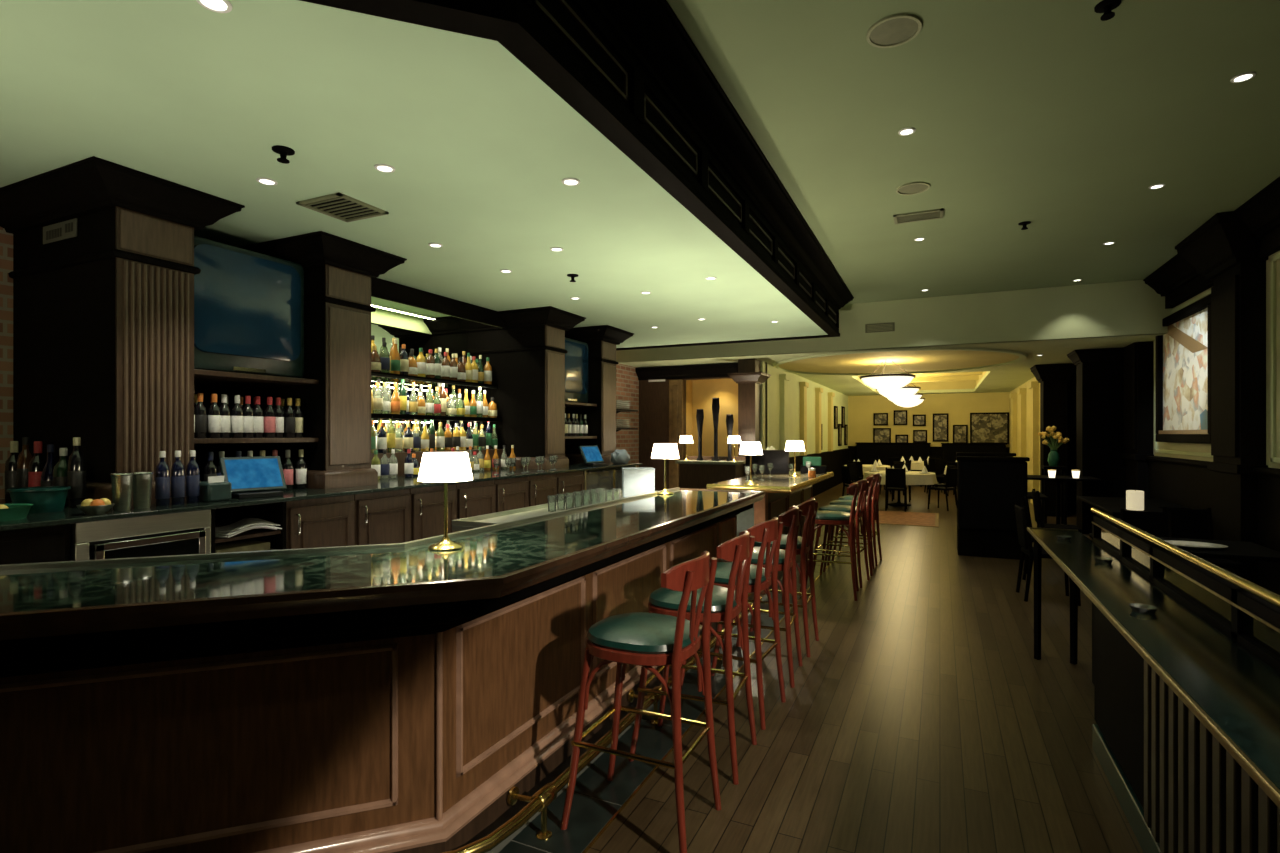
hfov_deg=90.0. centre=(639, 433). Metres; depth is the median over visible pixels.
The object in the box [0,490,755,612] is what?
countertop
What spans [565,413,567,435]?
bottle
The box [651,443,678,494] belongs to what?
table lamp
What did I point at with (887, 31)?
grille
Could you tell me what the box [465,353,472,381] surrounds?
bottle
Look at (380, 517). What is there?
base cabinet
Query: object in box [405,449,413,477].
bottle
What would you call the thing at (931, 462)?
dining chair
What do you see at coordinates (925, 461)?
dining chair
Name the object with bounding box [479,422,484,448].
bottle
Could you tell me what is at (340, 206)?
ceiling vent
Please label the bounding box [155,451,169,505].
bottle
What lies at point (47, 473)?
bottle
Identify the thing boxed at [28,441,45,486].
bottle
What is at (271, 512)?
open shelf unit
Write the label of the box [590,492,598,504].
tumbler
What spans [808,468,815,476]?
crock
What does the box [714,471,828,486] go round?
countertop
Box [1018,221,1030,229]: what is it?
sprinkler
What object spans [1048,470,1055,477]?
candle
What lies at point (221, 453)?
bottle
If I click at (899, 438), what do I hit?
print
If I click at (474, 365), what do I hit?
bottle
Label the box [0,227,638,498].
wall
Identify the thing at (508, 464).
glass
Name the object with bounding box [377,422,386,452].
bottle
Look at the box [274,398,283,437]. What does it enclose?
bottle
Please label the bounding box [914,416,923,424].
print
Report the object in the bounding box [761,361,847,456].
wall
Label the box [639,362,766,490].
wall
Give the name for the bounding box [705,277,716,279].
recessed light
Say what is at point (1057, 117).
ceiling
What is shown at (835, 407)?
framed picture
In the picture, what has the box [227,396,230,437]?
bottle
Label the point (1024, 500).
dining chair
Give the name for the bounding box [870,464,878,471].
napkin
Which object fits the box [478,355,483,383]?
bottle
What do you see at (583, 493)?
tumbler
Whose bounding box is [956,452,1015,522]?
bench
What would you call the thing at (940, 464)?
dining chair
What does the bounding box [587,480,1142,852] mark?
floor
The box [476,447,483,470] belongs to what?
bottle
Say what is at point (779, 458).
menu stand
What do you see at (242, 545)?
flat box
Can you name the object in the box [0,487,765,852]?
bar counter
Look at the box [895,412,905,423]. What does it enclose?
print
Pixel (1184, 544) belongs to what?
plate
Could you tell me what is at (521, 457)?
glass
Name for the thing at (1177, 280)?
trim
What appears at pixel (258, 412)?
bottle
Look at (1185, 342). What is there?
print
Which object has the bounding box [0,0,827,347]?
ceiling
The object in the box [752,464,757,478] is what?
glass
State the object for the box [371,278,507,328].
beam
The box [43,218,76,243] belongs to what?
wall sign
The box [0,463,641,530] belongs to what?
countertop
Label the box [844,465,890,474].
tablecloth
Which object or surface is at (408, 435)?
bottle
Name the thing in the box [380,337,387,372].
bottle
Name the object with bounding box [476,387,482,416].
bottle
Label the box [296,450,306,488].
bottle
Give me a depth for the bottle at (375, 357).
6.45 m
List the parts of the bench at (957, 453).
backrest, cap rail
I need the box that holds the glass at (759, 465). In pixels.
[759,465,764,479]
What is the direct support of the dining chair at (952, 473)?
on the floor
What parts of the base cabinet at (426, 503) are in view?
handle, door molding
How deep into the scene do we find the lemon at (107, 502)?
3.47 m
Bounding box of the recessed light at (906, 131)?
[898,128,914,135]
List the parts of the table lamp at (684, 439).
lamp shade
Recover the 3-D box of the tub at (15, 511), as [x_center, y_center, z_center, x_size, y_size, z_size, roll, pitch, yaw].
[-3.249,0.398,3.201,0.314,0.065,0.314,0,0,25]
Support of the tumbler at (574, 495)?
on the drainboard
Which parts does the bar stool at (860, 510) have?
leg, leg, seat, post, crest rail, post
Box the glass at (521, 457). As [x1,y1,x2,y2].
[521,457,526,472]
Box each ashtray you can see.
[1056,535,1071,539]
[1093,557,1112,563]
[1129,603,1157,613]
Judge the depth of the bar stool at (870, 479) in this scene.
7.55 m
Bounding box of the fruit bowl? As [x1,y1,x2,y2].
[77,503,114,514]
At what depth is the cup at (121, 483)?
3.58 m
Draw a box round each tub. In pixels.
[0,504,32,521]
[7,486,70,513]
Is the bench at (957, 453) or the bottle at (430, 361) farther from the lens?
the bench at (957, 453)
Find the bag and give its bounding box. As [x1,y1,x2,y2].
[610,449,629,463]
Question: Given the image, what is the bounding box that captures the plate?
[1164,540,1227,548]
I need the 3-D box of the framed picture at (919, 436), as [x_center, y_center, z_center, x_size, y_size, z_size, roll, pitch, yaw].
[9.656,0.080,22.063,0.447,0.440,0.050,0,0,25]
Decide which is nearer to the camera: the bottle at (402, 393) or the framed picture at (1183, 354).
the bottle at (402, 393)
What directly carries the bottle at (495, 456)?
on the countertop at (68, 515)
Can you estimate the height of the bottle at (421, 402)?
0.258 m
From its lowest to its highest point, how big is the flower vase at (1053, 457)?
0.730 m
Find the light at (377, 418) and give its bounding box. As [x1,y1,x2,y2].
[377,418,496,421]
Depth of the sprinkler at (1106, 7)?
3.15 m
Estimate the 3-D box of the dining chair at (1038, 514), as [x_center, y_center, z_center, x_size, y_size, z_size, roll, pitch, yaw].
[5.227,1.170,8.042,0.489,0.924,0.420,0,0,25]
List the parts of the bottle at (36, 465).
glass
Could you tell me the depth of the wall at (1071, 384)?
6.17 m
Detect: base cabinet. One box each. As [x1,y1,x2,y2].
[286,495,354,548]
[354,489,409,544]
[410,484,456,540]
[456,480,494,531]
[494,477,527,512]
[527,474,556,506]
[556,471,583,500]
[583,465,636,496]
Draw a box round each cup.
[110,473,133,510]
[131,472,152,508]
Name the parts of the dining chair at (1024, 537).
leg, backrest, leg, seat, leg, leg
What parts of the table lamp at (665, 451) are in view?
lamp shade, stem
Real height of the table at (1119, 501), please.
0.780 m
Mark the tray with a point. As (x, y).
(820, 469)
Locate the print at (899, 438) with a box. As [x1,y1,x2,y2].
[897,436,906,441]
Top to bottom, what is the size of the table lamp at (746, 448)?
0.445 m
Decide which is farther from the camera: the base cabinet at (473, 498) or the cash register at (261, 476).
the base cabinet at (473, 498)
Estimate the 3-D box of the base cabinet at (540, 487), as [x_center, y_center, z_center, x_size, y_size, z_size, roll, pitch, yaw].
[-1.444,1.044,7.397,0.908,1.171,0.562,0,0,25]
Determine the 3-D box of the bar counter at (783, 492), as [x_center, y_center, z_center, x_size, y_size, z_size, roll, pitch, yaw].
[1.687,1.076,7.755,0.874,1.108,2.824,0,0,25]
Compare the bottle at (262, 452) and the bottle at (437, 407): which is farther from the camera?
the bottle at (437, 407)
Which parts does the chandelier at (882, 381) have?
lamp shade, rod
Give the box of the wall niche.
[686,379,737,456]
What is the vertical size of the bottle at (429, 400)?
0.315 m
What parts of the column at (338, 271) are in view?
panel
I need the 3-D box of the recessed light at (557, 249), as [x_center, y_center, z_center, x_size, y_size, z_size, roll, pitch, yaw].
[-0.684,-1.516,5.257,0.112,0.007,0.112,0,0,25]
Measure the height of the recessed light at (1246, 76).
0.007 m
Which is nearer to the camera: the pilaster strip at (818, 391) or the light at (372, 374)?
the light at (372, 374)
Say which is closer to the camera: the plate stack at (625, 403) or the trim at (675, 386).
the plate stack at (625, 403)
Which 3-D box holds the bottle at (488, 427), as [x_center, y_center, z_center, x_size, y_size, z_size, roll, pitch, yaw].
[-1.880,0.000,7.946,0.080,0.380,0.078,0,0,25]
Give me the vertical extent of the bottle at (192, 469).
0.328 m
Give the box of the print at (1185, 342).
[1163,308,1206,429]
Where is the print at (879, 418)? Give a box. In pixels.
[875,414,885,423]
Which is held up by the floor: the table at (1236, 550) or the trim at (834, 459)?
the table at (1236, 550)
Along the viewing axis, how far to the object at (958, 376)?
19.08 m
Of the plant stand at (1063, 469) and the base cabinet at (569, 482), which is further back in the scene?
the plant stand at (1063, 469)
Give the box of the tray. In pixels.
[801,465,826,473]
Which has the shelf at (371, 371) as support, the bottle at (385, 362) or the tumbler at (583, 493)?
the bottle at (385, 362)
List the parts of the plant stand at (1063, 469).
leg, leg, leg, leg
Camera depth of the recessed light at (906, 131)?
4.47 m
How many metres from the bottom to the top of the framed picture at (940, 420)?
0.960 m
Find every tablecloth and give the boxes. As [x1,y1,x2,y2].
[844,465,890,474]
[863,471,937,484]
[904,461,923,469]
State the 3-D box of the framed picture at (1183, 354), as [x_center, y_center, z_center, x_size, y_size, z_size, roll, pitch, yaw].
[6.859,-0.730,8.050,0.110,1.680,2.040,0,0,25]
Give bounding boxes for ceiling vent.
[296,192,388,221]
[893,208,942,223]
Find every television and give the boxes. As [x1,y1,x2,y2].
[194,236,303,377]
[565,337,587,402]
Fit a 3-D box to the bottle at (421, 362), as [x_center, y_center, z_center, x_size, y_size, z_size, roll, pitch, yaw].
[-2.418,-0.784,7.062,0.101,0.329,0.099,0,0,25]
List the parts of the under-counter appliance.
door frame, glass door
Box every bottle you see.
[5,441,18,501]
[17,437,33,487]
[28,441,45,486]
[40,444,55,485]
[53,448,67,506]
[67,437,85,507]
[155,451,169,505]
[171,451,184,504]
[186,450,199,502]
[194,393,206,437]
[194,394,197,407]
[204,452,216,480]
[207,395,211,437]
[208,394,220,437]
[216,451,224,475]
[220,395,230,437]
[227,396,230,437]
[231,395,243,437]
[236,451,241,456]
[240,397,243,408]
[243,396,253,437]
[247,451,252,456]
[253,396,263,437]
[260,450,264,455]
[264,397,275,437]
[272,450,279,490]
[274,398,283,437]
[280,399,284,411]
[282,450,292,489]
[284,398,294,437]
[294,399,302,437]
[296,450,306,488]
[371,335,375,351]
[371,346,380,371]
[371,390,372,412]
[371,420,375,452]
[371,450,380,479]
[372,420,376,449]
[373,383,382,413]
[374,379,382,412]
[377,419,384,432]
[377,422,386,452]
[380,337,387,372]
[380,342,389,372]
[380,382,389,413]
[380,450,389,478]
[384,384,391,413]
[386,420,393,451]
[387,416,394,452]
[389,449,397,477]
[390,338,397,372]
[391,339,399,373]
[391,382,399,413]
[393,424,402,451]
[395,421,403,451]
[398,379,406,413]
[399,344,408,374]
[403,420,411,450]
[404,386,409,414]
[404,423,412,451]
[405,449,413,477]
[409,352,417,375]
[409,382,417,414]
[412,420,419,450]
[412,423,420,451]
[412,454,418,476]
[414,392,425,414]
[416,348,425,376]
[421,422,428,451]
[425,385,433,414]
[426,349,434,377]
[427,389,435,415]
[428,420,434,450]
[433,349,440,378]
[434,387,440,415]
[435,383,440,415]
[436,422,444,450]
[439,383,446,415]
[441,352,449,379]
[444,389,449,415]
[444,424,451,450]
[446,348,450,360]
[446,395,456,415]
[450,354,457,380]
[450,385,456,415]
[452,423,460,450]
[454,394,464,416]
[457,358,465,381]
[457,389,462,415]
[460,423,465,449]
[462,351,466,364]
[462,390,469,416]
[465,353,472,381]
[466,423,472,449]
[468,446,473,471]
[470,390,476,416]
[471,356,477,382]
[471,452,478,471]
[472,421,477,449]
[473,423,478,448]
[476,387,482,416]
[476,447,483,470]
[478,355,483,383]
[478,425,485,449]
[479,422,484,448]
[481,390,487,416]
[484,357,491,383]
[484,446,490,470]
[486,421,491,448]
[488,397,496,417]
[492,424,497,448]
[492,445,498,469]
[501,445,506,468]
[509,445,515,468]
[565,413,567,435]
[567,414,570,435]
[571,414,575,435]
[575,414,578,435]
[579,414,582,435]
[583,415,587,435]
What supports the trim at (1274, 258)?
attached to the wall at (1071, 384)
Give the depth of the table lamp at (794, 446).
8.01 m
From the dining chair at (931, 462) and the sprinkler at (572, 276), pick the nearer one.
the sprinkler at (572, 276)
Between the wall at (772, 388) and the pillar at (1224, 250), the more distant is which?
the wall at (772, 388)
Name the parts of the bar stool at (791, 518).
leg, seat, crest rail, post, post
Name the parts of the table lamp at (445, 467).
stem, lamp shade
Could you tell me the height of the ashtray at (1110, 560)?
0.022 m
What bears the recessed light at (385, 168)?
in the ceiling at (480, 149)
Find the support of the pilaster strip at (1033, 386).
attached to the wall at (1025, 385)
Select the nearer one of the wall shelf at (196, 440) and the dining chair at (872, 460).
the wall shelf at (196, 440)
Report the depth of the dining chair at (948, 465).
14.80 m
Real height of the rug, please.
0.008 m
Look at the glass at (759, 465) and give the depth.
7.34 m
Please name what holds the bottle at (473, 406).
on the shelf at (373, 415)
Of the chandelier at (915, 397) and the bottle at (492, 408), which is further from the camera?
the chandelier at (915, 397)
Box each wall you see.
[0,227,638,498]
[616,280,1172,362]
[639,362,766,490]
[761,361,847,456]
[848,392,1008,446]
[1009,377,1039,491]
[1067,251,1279,503]
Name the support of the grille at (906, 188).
attached to the ceiling speaker at (912, 188)
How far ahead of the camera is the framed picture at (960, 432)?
21.53 m
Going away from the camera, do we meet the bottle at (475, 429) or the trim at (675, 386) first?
the bottle at (475, 429)
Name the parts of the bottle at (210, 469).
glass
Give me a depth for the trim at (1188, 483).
7.37 m
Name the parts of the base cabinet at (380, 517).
handle, door molding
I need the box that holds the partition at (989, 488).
[956,456,1029,559]
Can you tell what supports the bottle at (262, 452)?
on the countertop at (68, 515)
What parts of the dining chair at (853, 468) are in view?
backrest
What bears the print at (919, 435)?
attached to the framed picture at (919, 436)
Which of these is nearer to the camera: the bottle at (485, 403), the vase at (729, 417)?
the bottle at (485, 403)
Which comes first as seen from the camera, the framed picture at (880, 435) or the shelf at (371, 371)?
the shelf at (371, 371)
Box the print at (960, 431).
[955,426,965,441]
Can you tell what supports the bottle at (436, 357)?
on the shelf at (371, 371)
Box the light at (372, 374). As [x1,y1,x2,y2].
[371,373,496,388]
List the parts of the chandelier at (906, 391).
lamp shade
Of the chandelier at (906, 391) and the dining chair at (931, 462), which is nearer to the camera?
the chandelier at (906, 391)
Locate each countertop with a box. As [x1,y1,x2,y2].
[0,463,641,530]
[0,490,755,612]
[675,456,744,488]
[675,460,744,464]
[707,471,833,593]
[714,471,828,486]
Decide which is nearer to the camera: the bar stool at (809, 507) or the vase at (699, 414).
the bar stool at (809, 507)
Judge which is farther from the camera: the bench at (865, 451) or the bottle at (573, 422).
the bench at (865, 451)
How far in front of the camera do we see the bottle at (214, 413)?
4.41 m
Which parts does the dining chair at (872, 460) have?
backrest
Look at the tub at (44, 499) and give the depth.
3.48 m
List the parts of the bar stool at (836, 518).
seat, crest rail, post, post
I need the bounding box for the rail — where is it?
[442,597,761,852]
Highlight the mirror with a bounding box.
[371,297,466,450]
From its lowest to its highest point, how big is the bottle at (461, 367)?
0.289 m
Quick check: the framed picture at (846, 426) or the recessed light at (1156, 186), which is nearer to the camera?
the recessed light at (1156, 186)
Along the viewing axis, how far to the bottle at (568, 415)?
8.74 m
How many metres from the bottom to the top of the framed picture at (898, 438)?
0.320 m
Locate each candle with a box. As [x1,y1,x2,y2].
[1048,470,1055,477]
[1072,470,1079,477]
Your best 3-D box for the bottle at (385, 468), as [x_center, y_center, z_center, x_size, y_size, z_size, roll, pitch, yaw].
[-2.446,0.291,6.137,0.084,0.278,0.082,0,0,25]
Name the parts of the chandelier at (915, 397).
lamp shade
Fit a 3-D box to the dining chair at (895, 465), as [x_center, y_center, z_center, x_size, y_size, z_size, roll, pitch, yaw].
[6.385,1.170,15.627,0.420,0.924,0.489,0,0,25]
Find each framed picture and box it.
[834,406,837,428]
[838,424,841,445]
[841,406,844,427]
[844,424,847,444]
[873,413,887,425]
[873,428,890,442]
[894,410,906,424]
[895,435,907,442]
[913,414,925,425]
[913,430,926,442]
[933,413,947,441]
[953,425,967,442]
[970,412,1008,443]
[1155,294,1210,443]
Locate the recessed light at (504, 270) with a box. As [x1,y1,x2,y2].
[500,269,511,272]
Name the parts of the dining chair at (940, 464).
backrest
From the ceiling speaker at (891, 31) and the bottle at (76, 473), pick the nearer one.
the ceiling speaker at (891, 31)
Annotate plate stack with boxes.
[616,400,622,408]
[616,419,622,427]
[618,419,630,427]
[619,401,630,409]
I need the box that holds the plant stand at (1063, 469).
[1041,466,1067,524]
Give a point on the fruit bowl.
(102, 509)
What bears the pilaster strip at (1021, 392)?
attached to the wall at (1025, 385)
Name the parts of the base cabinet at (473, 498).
handle, door, door molding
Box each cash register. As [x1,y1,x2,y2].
[219,456,286,498]
[578,445,605,466]
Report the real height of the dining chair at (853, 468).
0.924 m
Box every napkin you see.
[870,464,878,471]
[920,466,928,473]
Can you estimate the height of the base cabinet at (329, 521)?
1.171 m
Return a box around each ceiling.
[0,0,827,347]
[619,333,1165,395]
[667,0,1279,303]
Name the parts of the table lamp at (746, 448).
stem, lamp shade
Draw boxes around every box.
[215,539,269,552]
[622,467,654,497]
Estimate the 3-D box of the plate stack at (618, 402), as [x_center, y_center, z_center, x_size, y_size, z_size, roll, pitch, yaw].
[-0.457,-0.529,11.655,0.290,0.158,0.290,0,0,25]
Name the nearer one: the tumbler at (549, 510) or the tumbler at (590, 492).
the tumbler at (549, 510)
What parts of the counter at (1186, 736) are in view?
leg, leg, flat panel, kick rail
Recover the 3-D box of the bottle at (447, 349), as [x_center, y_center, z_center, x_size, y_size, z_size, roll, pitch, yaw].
[-2.300,-0.820,7.632,0.087,0.401,0.085,0,0,25]
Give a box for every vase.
[696,409,703,460]
[712,398,719,460]
[726,414,733,460]
[1038,426,1069,465]
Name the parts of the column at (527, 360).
panel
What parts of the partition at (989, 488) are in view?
cap rail, backrest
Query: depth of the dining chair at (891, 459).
19.80 m
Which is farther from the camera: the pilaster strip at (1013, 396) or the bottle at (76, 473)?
the pilaster strip at (1013, 396)
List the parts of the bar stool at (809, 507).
leg, seat, post, crest rail, post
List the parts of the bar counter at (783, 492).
panel, corner post, panel molding, panel molding, panel molding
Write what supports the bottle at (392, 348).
on the shelf at (371, 371)
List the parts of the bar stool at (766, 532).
leg, seat, post, crest rail, post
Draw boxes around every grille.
[870,18,917,44]
[898,184,927,193]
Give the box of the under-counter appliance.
[70,510,210,560]
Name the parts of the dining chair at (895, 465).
backrest, leg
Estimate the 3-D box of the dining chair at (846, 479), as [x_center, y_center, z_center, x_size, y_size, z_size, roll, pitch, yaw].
[4.880,1.170,14.577,0.489,0.924,0.420,0,0,-5]
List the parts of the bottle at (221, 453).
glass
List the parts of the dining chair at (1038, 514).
backrest, leg, seat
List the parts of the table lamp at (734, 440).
lamp shade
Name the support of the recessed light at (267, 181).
in the ceiling at (480, 149)
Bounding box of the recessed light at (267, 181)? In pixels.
[256,177,277,184]
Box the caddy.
[801,457,826,473]
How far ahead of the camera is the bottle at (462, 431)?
7.48 m
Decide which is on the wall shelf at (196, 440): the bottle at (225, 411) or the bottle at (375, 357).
the bottle at (225, 411)
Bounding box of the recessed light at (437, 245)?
[428,243,442,247]
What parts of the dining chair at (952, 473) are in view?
leg, seat, leg, backrest, leg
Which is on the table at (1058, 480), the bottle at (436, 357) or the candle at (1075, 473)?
the candle at (1075, 473)
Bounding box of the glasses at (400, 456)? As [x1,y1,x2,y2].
[371,449,503,477]
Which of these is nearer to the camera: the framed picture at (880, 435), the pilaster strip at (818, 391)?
the pilaster strip at (818, 391)
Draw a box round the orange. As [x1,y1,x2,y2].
[90,499,104,505]
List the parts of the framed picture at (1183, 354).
sill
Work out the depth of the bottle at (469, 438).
7.58 m
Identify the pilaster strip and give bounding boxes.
[779,374,789,449]
[799,382,808,455]
[815,387,822,452]
[828,392,834,450]
[1009,393,1016,456]
[1017,388,1025,456]
[1028,381,1038,503]
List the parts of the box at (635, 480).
box lid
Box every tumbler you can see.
[547,495,556,511]
[557,494,565,509]
[565,496,574,509]
[574,495,582,507]
[581,490,589,504]
[582,493,590,505]
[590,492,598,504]
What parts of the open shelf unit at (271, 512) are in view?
shelf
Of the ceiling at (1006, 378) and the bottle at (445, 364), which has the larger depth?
the ceiling at (1006, 378)
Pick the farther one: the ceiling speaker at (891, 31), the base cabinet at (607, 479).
the base cabinet at (607, 479)
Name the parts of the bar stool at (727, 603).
leg, leg, seat, crest rail, post, post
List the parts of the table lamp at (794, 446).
stem, lamp shade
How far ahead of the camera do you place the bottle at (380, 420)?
6.62 m
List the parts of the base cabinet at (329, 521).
handle, door molding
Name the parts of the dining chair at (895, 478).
leg, backrest, seat, leg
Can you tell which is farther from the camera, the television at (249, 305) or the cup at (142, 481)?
the television at (249, 305)
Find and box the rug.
[871,511,938,526]
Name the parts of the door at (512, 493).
door molding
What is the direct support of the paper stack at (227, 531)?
on the open shelf unit at (271, 512)
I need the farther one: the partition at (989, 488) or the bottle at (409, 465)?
the partition at (989, 488)
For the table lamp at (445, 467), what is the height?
0.445 m
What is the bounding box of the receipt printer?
[199,476,231,501]
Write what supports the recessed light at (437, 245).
in the ceiling at (480, 149)
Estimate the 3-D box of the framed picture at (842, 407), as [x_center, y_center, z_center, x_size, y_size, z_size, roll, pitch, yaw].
[6.897,-0.570,21.727,0.050,0.720,0.520,0,0,25]
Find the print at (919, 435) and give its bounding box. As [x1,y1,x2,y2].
[915,431,925,440]
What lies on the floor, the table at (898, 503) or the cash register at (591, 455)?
the table at (898, 503)
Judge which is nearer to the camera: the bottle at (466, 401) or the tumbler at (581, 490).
the tumbler at (581, 490)
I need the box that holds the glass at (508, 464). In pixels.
[505,458,511,473]
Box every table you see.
[888,491,910,505]
[1028,475,1101,523]
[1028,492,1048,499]
[1077,496,1190,508]
[1089,533,1279,562]
[1096,505,1161,514]
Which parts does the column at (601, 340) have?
panel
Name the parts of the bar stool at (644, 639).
leg, leg, seat, post, crest rail, post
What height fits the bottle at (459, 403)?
0.347 m
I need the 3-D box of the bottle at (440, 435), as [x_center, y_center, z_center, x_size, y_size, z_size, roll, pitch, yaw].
[-2.237,0.030,7.175,0.093,0.320,0.090,0,0,25]
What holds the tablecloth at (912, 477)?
on the table at (898, 503)
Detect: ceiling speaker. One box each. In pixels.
[867,14,921,47]
[896,182,929,194]
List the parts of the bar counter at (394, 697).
panel molding, cornice molding, molding, panel molding, board, panel molding, panel molding, panel molding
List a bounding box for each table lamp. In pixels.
[418,452,472,550]
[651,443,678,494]
[680,436,692,460]
[727,436,740,461]
[739,442,762,484]
[785,441,804,475]
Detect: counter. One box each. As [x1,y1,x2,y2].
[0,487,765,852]
[1027,527,1279,852]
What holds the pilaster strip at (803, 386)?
attached to the wall at (772, 388)
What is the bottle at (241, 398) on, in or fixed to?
on the wall shelf at (196, 440)
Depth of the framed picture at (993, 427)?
21.16 m
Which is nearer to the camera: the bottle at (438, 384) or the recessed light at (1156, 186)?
the recessed light at (1156, 186)
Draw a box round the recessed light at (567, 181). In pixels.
[562,178,579,185]
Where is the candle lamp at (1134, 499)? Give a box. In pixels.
[1126,490,1143,510]
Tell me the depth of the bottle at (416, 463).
6.48 m
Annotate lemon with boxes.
[0,504,8,508]
[81,499,92,505]
[101,498,110,504]
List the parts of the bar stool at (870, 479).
leg, leg, seat, post, crest rail, post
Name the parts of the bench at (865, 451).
cap rail, backrest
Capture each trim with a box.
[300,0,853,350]
[635,363,737,379]
[669,379,682,488]
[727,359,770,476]
[773,348,1027,374]
[789,446,1009,497]
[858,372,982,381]
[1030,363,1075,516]
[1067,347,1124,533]
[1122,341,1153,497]
[1143,176,1279,308]
[1145,456,1279,594]
[1154,289,1212,457]
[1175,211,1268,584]
[1271,253,1279,462]
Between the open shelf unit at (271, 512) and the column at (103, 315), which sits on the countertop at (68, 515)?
the column at (103, 315)
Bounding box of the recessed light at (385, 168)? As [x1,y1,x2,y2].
[374,164,394,172]
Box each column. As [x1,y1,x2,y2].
[0,156,244,507]
[229,231,406,488]
[458,306,585,468]
[565,325,633,463]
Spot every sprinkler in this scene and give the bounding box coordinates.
[272,145,294,163]
[567,274,577,281]
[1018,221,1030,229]
[1094,0,1120,20]
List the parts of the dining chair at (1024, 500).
leg, backrest, leg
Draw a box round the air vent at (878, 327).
[865,322,894,332]
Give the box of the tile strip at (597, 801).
[486,550,841,852]
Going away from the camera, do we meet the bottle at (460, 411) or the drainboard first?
the drainboard
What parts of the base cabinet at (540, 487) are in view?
door molding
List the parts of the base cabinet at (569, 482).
door molding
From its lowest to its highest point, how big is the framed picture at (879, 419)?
0.440 m
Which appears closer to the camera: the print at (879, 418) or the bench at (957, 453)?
the bench at (957, 453)
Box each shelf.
[194,369,318,387]
[194,438,318,443]
[371,371,497,388]
[371,413,501,420]
[565,401,596,406]
[565,436,596,438]
[616,409,637,413]
[616,428,637,431]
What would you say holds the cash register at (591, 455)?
on the countertop at (68, 515)
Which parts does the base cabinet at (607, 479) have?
glass door, door frame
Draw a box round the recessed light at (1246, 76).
[1230,72,1255,82]
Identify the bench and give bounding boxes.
[854,442,930,480]
[941,443,1006,482]
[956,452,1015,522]
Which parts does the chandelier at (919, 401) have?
lamp shade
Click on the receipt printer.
(215, 489)
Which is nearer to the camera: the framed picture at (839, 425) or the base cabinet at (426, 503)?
the base cabinet at (426, 503)
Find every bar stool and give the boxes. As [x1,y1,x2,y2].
[560,551,720,852]
[628,530,756,784]
[680,517,785,729]
[711,506,802,687]
[736,498,818,656]
[799,482,858,600]
[813,479,869,587]
[823,476,874,575]
[831,473,881,565]
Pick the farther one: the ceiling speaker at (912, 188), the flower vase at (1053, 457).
the flower vase at (1053, 457)
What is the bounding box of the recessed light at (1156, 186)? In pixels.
[1149,184,1164,188]
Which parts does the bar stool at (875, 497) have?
leg, leg, seat, post, crest rail, post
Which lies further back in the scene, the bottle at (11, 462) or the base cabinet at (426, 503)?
the base cabinet at (426, 503)
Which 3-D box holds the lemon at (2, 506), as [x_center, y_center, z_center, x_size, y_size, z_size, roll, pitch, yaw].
[-3.158,0.381,3.159,0.068,0.068,0.066,0,0,25]
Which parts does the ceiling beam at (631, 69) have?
panel molding, panel molding, rail, crown, panel molding, panel molding, panel molding, panel molding, panel molding, panel molding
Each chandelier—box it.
[860,361,915,389]
[876,382,920,398]
[888,384,922,403]
[893,385,924,406]
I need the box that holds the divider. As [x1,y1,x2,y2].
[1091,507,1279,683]
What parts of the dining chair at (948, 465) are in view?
seat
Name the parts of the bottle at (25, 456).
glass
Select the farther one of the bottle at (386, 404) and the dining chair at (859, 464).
the dining chair at (859, 464)
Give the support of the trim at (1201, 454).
attached to the wall at (1071, 384)
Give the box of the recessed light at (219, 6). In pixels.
[196,0,232,12]
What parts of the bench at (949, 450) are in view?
cap rail, backrest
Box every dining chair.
[841,465,867,495]
[847,461,862,480]
[847,463,872,494]
[871,458,884,489]
[880,461,903,495]
[885,467,906,511]
[889,457,900,467]
[892,463,910,501]
[920,457,940,486]
[924,459,944,493]
[928,467,957,510]
[929,464,957,503]
[935,458,957,491]
[947,461,957,495]
[1014,503,1080,605]
[1021,495,1069,582]
[1032,489,1081,532]
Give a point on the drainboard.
(462, 524)
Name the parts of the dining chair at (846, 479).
backrest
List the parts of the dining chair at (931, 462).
backrest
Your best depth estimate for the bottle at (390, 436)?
6.48 m
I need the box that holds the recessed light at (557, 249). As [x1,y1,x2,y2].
[550,247,563,251]
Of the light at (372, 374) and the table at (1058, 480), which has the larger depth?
the table at (1058, 480)
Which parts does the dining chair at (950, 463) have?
backrest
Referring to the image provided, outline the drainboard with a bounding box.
[452,490,655,530]
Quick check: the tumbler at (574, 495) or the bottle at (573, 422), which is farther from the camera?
the bottle at (573, 422)
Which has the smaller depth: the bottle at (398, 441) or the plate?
the plate
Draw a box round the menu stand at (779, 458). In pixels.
[745,450,788,474]
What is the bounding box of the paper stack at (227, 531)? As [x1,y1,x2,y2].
[215,518,281,537]
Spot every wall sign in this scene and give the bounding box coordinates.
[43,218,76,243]
[649,379,664,381]
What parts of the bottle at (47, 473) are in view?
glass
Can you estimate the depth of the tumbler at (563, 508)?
5.06 m
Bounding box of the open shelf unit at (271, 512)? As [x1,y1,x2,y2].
[211,502,285,552]
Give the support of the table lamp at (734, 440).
on the sideboard at (693, 474)

